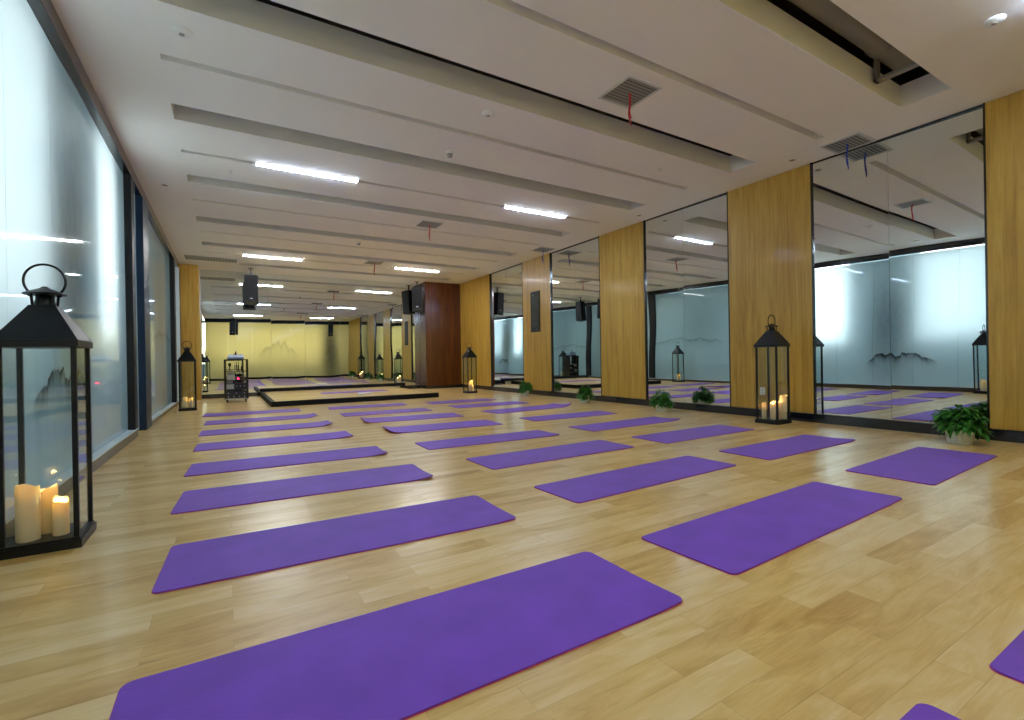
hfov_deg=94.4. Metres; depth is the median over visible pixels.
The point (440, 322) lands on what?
column
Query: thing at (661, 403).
potted plant
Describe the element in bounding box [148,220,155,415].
window
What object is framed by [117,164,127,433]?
window
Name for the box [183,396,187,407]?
pillar candle
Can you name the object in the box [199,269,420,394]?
wall
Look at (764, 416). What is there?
pillar candle
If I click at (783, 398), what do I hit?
pillar candle
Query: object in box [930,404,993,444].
potted plant
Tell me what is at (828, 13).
air duct
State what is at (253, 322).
wall mirror
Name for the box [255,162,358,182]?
ceiling lamp
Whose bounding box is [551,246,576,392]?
wall mirror
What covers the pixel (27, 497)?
pillar candle
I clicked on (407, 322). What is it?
wall mirror
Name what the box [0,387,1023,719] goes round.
floor
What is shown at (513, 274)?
wall mirror
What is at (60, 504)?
pillar candle
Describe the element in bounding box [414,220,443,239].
ceiling vent
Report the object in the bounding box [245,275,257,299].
grille
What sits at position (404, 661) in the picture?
yoga mat
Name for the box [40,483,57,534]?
pillar candle
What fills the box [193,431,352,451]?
yoga mat
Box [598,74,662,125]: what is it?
ceiling vent
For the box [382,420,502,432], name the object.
yoga mat
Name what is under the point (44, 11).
trim
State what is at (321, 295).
wall mirror
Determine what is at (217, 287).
wall mirror
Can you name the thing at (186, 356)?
lantern
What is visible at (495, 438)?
yoga mat
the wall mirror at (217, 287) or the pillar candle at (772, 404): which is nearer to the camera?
the pillar candle at (772, 404)
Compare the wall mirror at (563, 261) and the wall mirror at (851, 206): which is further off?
the wall mirror at (563, 261)
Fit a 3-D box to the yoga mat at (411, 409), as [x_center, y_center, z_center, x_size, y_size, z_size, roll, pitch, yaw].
[-2.462,1.021,9.332,1.688,0.007,0.634,-1,0,-28]
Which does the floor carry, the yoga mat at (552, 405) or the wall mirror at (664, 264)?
the yoga mat at (552, 405)
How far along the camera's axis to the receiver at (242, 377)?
12.36 m
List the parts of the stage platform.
rail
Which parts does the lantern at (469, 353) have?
post, post, post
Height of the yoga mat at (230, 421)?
0.047 m
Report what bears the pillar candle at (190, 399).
on the lantern at (186, 356)
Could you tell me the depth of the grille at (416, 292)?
16.48 m
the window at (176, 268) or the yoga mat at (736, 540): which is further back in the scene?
the window at (176, 268)
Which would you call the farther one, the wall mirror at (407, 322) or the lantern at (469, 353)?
the wall mirror at (407, 322)
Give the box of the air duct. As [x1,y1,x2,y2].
[788,0,919,83]
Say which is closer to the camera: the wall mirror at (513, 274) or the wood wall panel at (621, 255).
the wood wall panel at (621, 255)
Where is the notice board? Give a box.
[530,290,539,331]
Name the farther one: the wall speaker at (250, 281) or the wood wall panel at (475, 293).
the wood wall panel at (475, 293)
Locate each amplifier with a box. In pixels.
[227,390,245,394]
[227,394,246,398]
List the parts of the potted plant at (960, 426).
pot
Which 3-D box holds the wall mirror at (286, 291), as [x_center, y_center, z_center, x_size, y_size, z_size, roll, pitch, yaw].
[-7.058,-0.856,14.961,0.966,3.640,0.014,-1,0,-31]
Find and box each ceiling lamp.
[243,255,301,260]
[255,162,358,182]
[394,268,438,271]
[503,205,565,217]
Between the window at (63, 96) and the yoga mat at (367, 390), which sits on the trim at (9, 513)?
the window at (63, 96)
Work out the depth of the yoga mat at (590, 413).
8.15 m
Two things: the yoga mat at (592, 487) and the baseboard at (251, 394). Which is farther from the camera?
the baseboard at (251, 394)
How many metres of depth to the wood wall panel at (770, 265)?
7.42 m
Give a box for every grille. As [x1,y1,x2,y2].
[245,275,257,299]
[412,288,421,307]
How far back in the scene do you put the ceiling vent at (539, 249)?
12.07 m
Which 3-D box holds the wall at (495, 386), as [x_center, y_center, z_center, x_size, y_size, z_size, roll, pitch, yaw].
[2.514,-0.953,10.220,0.065,3.780,18.150,-1,0,-31]
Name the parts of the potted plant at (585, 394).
pot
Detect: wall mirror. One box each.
[199,269,235,393]
[235,272,271,391]
[270,274,305,387]
[304,276,340,386]
[339,279,369,384]
[368,281,395,383]
[394,283,420,384]
[491,270,507,386]
[506,264,523,387]
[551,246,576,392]
[575,238,600,394]
[645,209,685,401]
[683,195,729,405]
[812,140,891,419]
[888,107,987,427]
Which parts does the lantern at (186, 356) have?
post, post, post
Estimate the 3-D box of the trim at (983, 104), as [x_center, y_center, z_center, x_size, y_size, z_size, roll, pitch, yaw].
[4.871,-1.049,6.125,0.060,3.655,1.860,-1,0,-31]
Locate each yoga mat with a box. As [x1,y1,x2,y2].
[109,552,682,719]
[151,495,515,593]
[170,464,432,514]
[183,446,387,476]
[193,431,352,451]
[199,420,332,435]
[202,408,300,416]
[204,413,316,424]
[321,390,387,393]
[327,403,405,409]
[340,408,432,416]
[360,413,463,422]
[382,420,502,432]
[415,430,559,449]
[424,398,495,403]
[448,401,526,407]
[466,440,633,469]
[481,403,571,413]
[520,411,617,420]
[534,456,735,502]
[569,417,679,431]
[632,425,754,443]
[641,482,901,574]
[719,434,854,459]
[845,447,996,484]
[900,703,960,719]
[989,630,1023,683]
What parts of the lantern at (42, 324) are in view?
post, post, ring handle, post, post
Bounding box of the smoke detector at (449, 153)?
[446,150,453,157]
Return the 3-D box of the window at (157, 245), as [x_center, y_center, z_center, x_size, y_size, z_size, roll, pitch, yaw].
[-7.173,-0.744,9.641,0.012,3.520,1.498,-1,0,-31]
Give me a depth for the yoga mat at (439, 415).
8.26 m
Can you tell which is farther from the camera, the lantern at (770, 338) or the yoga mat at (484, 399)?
the yoga mat at (484, 399)
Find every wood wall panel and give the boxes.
[460,274,490,385]
[522,254,551,390]
[599,221,645,398]
[728,164,813,412]
[985,90,1023,430]
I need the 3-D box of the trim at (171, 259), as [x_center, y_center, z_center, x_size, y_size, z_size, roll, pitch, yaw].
[-8.318,-0.733,11.636,0.110,3.530,0.300,-1,0,-31]
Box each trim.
[5,398,181,523]
[27,0,179,268]
[123,174,137,429]
[134,194,138,429]
[135,195,151,430]
[169,257,177,402]
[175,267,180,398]
[179,269,181,397]
[489,263,523,385]
[549,236,601,395]
[643,191,730,406]
[810,103,990,428]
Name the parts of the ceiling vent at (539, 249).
frame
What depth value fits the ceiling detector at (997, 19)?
3.96 m
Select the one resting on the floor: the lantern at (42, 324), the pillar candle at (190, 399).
the lantern at (42, 324)
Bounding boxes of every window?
[0,0,10,510]
[2,0,56,506]
[48,40,85,476]
[79,96,106,453]
[101,135,121,443]
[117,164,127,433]
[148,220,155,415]
[153,229,164,412]
[162,245,171,406]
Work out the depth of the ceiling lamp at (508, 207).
8.95 m
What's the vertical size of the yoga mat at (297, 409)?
0.017 m
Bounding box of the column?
[419,282,461,388]
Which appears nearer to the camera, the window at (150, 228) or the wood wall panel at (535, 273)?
the window at (150, 228)
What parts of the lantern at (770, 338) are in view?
post, post, post, post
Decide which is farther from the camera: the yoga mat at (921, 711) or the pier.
the pier
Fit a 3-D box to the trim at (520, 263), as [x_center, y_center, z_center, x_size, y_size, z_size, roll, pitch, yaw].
[-0.168,-0.977,14.553,0.060,3.655,2.000,-1,0,-31]
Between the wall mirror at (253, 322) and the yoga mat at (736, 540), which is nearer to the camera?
the yoga mat at (736, 540)
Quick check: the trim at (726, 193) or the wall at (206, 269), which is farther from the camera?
the wall at (206, 269)
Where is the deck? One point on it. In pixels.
(229, 377)
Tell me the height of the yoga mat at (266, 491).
0.027 m
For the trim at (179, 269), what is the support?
on the trim at (9, 513)
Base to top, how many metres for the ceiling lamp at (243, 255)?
0.122 m
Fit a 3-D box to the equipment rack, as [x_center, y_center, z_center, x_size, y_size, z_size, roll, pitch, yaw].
[-7.269,0.543,12.486,0.566,1.120,0.504,-1,0,-31]
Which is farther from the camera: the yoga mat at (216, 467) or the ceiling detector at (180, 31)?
the yoga mat at (216, 467)
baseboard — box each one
[6,399,181,540]
[202,385,420,398]
[461,384,1023,442]
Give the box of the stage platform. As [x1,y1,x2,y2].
[260,383,438,406]
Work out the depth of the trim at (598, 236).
12.50 m
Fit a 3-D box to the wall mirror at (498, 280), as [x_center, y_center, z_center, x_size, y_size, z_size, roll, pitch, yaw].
[-0.401,-0.964,14.974,0.013,3.625,0.998,-1,0,-31]
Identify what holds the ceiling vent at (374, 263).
in the ceiling at (253, 81)
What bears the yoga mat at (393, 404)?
on the floor
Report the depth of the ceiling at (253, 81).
5.29 m
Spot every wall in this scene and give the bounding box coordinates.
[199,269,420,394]
[495,386,933,423]
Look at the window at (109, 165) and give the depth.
5.70 m
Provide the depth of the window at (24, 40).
3.34 m
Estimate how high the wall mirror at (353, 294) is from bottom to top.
3.640 m
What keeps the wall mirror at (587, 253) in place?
attached to the wall at (495, 386)
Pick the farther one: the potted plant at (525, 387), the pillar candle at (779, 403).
the potted plant at (525, 387)
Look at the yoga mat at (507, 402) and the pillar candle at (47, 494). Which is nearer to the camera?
the pillar candle at (47, 494)
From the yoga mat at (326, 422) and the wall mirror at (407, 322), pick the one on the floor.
the yoga mat at (326, 422)
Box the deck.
[227,374,234,379]
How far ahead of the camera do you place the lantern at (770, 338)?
6.89 m
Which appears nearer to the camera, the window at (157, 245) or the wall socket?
the wall socket
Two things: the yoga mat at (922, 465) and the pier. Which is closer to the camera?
the yoga mat at (922, 465)
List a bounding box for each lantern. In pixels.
[0,263,96,560]
[177,341,197,410]
[462,343,477,392]
[754,315,791,424]
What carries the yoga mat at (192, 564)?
on the floor
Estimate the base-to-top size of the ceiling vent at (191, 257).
0.012 m
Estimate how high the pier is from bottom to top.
3.776 m
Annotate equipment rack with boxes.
[223,359,248,402]
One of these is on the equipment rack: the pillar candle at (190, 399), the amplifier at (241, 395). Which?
the amplifier at (241, 395)
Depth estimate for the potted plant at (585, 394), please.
10.42 m
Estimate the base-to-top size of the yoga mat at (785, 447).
0.019 m
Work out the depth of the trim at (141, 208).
7.34 m
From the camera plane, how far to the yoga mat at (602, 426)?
7.06 m
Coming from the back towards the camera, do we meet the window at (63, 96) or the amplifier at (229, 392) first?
the amplifier at (229, 392)
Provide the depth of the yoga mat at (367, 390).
13.76 m
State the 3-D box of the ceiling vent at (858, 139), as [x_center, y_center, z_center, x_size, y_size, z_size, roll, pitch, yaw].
[4.445,-2.694,6.280,0.470,0.351,0.470,-1,0,-31]
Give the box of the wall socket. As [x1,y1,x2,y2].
[760,387,764,394]
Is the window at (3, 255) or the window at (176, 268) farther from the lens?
the window at (176, 268)
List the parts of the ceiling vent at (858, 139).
frame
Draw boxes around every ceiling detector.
[171,25,191,37]
[482,110,493,117]
[983,14,1005,26]
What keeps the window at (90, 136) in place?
attached to the trim at (9, 513)
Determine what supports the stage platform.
on the floor
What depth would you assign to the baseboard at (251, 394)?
14.38 m
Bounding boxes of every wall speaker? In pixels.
[244,268,257,304]
[412,282,422,311]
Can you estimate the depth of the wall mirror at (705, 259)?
8.48 m
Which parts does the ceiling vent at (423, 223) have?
frame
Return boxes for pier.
[179,264,201,400]
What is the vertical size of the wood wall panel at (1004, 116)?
3.646 m
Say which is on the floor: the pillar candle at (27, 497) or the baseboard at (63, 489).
the baseboard at (63, 489)
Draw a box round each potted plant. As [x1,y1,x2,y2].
[518,381,532,395]
[576,385,593,402]
[649,389,673,411]
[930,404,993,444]
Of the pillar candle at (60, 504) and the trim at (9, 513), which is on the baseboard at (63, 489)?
the trim at (9, 513)
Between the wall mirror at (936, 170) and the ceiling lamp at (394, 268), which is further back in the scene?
the ceiling lamp at (394, 268)
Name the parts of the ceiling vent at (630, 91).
frame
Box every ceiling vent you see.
[184,255,236,262]
[364,260,383,274]
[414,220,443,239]
[530,247,555,262]
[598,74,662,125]
[819,132,876,169]
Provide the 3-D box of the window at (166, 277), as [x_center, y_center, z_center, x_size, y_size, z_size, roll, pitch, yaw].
[-7.917,-0.733,10.886,0.012,3.520,1.398,-1,0,-31]
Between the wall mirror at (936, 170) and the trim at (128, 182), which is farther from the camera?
the trim at (128, 182)
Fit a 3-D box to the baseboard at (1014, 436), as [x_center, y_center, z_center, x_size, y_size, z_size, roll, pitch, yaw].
[2.626,0.873,9.928,0.070,0.125,17.360,-1,0,-31]
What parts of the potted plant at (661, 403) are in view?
pot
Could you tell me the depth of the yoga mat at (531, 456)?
4.92 m
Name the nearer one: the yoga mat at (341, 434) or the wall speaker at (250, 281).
the yoga mat at (341, 434)
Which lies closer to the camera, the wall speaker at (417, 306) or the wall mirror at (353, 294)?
the wall mirror at (353, 294)
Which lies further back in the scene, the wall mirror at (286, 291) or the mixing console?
the wall mirror at (286, 291)
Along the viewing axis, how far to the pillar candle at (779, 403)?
6.86 m
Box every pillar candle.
[14,484,40,542]
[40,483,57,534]
[52,495,69,535]
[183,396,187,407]
[189,397,192,407]
[762,402,766,418]
[770,401,775,418]
[774,400,780,418]
[780,394,786,418]
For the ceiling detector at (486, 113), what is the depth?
5.32 m
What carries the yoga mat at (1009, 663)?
on the floor
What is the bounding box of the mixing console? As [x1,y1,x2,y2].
[227,354,243,358]
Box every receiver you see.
[234,382,245,388]
[235,376,245,379]
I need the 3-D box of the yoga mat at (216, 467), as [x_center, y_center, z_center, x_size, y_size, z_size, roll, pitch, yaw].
[-2.263,1.016,4.907,1.817,0.027,0.597,-1,0,-28]
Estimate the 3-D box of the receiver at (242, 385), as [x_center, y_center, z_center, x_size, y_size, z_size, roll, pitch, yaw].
[-7.168,0.677,12.514,0.266,0.152,0.412,-1,0,-31]
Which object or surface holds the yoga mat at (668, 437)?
on the floor
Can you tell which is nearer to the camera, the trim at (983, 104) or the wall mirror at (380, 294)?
the trim at (983, 104)
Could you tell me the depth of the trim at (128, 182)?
6.50 m
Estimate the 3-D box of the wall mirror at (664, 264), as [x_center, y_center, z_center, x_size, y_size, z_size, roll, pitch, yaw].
[2.989,-1.012,9.295,0.013,3.625,0.928,-1,0,-31]
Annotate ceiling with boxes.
[51,0,1023,283]
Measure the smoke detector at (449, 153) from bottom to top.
0.073 m
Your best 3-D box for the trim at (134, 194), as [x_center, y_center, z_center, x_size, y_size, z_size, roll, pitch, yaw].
[-5.564,-0.737,6.991,0.070,3.600,0.700,-1,0,-31]

